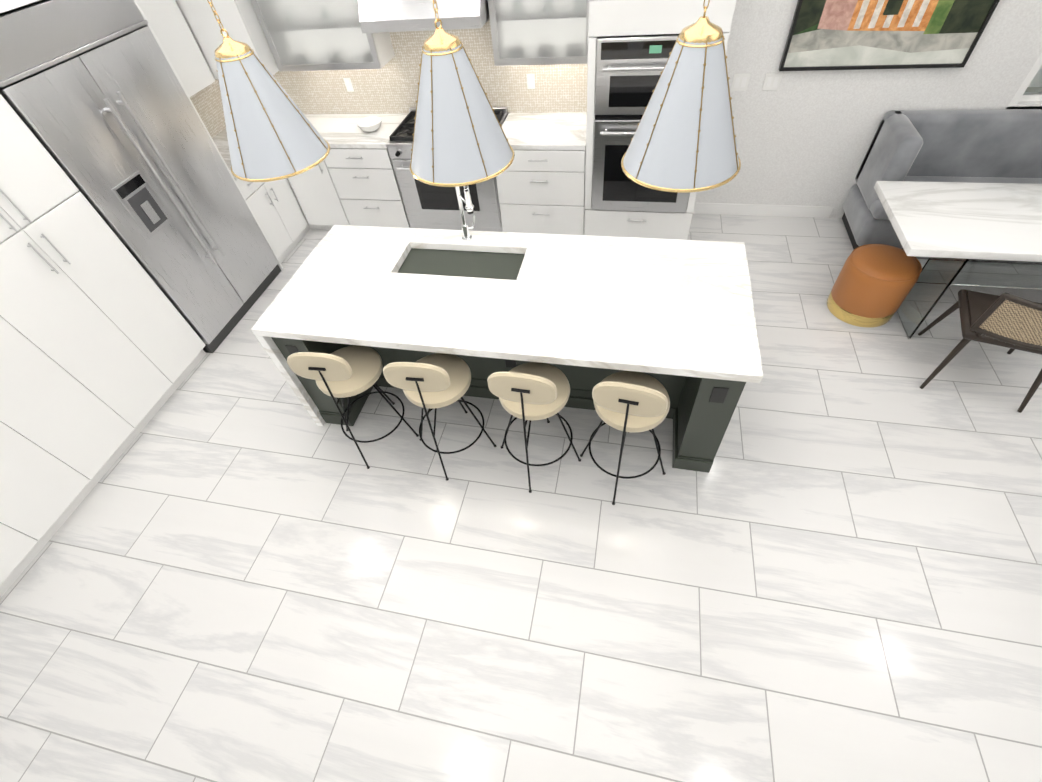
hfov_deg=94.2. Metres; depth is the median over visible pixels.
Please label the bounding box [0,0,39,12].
upper cabinet
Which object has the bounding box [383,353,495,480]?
stool
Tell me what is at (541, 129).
countertop
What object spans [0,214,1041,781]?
floor
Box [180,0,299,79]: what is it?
upper cabinet
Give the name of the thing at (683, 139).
pendant light
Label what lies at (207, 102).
tile backsplash
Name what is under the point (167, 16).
upper cabinet
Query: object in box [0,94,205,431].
tall cabinet
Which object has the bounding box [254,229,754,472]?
kitchen island
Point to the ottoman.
(874, 284)
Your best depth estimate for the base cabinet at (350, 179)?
4.49 m
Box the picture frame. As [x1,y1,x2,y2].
[779,0,999,70]
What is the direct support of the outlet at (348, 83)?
attached to the tile backsplash at (391, 86)
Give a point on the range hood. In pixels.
(377, 16)
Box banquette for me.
[842,109,1041,248]
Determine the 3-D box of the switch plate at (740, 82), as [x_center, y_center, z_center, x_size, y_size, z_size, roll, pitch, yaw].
[1.733,-2.438,3.821,0.120,0.120,0.010,6,51,11]
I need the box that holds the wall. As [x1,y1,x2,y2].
[695,0,1041,217]
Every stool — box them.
[287,345,418,468]
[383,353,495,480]
[487,362,580,492]
[580,371,669,504]
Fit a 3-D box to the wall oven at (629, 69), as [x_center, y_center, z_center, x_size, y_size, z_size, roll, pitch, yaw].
[0.992,-2.110,3.797,0.782,1.240,0.602,6,51,11]
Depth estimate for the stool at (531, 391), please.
2.49 m
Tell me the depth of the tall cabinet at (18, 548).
2.78 m
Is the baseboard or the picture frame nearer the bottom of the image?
the baseboard
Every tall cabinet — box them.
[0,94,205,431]
[0,312,139,540]
[0,520,47,597]
[584,0,735,239]
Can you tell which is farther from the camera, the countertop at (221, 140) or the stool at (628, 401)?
the countertop at (221, 140)
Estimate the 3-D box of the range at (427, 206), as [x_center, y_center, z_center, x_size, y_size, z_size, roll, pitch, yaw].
[-0.607,-1.999,4.546,0.929,0.975,0.698,6,51,11]
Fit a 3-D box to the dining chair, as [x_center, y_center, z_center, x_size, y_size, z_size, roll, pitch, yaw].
[2.927,-0.361,2.904,0.550,0.819,0.667,18,54,20]
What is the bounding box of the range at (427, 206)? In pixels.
[385,107,507,231]
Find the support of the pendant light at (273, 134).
hanging from the ceiling
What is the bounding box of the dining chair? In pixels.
[918,289,1041,412]
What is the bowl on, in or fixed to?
on the countertop at (339, 130)
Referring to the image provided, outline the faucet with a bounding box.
[455,185,474,241]
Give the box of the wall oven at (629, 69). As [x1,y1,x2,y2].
[592,34,688,212]
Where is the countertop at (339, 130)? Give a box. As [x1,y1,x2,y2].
[305,113,408,147]
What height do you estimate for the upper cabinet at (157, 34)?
1.170 m
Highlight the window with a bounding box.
[1006,53,1041,108]
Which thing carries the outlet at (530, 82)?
attached to the tile backsplash at (391, 86)
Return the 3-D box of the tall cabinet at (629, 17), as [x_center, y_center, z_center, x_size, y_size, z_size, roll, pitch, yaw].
[0.984,-2.349,3.628,0.906,2.565,0.679,6,51,11]
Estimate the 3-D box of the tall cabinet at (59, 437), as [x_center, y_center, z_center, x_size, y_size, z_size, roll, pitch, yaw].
[-3.214,-0.205,2.301,0.686,2.550,0.826,6,51,11]
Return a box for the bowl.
[356,116,381,131]
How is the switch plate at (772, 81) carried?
attached to the wall
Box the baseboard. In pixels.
[693,203,832,217]
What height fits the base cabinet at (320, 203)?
0.880 m
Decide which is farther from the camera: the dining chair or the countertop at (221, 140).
the countertop at (221, 140)
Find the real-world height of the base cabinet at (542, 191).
0.880 m
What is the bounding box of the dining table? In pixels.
[874,181,1041,338]
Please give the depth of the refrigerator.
3.18 m
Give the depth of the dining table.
3.16 m
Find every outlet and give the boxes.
[343,78,353,91]
[526,74,534,88]
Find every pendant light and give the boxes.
[207,0,329,181]
[410,0,514,186]
[621,0,740,192]
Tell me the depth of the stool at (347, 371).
2.73 m
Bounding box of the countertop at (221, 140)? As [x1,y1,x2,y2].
[213,114,304,179]
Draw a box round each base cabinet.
[235,179,308,262]
[285,159,348,229]
[325,148,410,227]
[496,144,585,234]
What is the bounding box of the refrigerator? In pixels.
[0,0,280,352]
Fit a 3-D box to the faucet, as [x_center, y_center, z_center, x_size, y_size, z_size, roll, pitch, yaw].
[-0.311,-1.119,2.822,0.112,0.599,0.228,-23,52,-13]
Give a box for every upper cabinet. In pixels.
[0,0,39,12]
[136,0,191,96]
[140,0,215,95]
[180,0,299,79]
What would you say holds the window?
in the wall
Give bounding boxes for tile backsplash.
[190,79,225,138]
[273,18,587,113]
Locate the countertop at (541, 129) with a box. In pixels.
[502,112,586,147]
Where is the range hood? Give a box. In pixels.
[358,0,489,32]
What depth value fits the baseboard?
4.54 m
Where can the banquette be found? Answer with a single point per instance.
(989, 146)
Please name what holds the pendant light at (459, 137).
hanging from the ceiling
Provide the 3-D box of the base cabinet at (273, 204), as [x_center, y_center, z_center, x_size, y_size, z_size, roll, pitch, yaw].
[-2.607,-1.727,4.597,0.670,0.880,0.599,6,51,11]
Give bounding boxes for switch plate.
[731,73,750,90]
[762,73,782,89]
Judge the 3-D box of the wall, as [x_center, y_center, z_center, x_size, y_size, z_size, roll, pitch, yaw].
[1.625,-2.781,3.603,9.500,3.050,0.200,6,51,11]
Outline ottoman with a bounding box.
[827,244,921,327]
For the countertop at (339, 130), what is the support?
on the base cabinet at (350, 179)

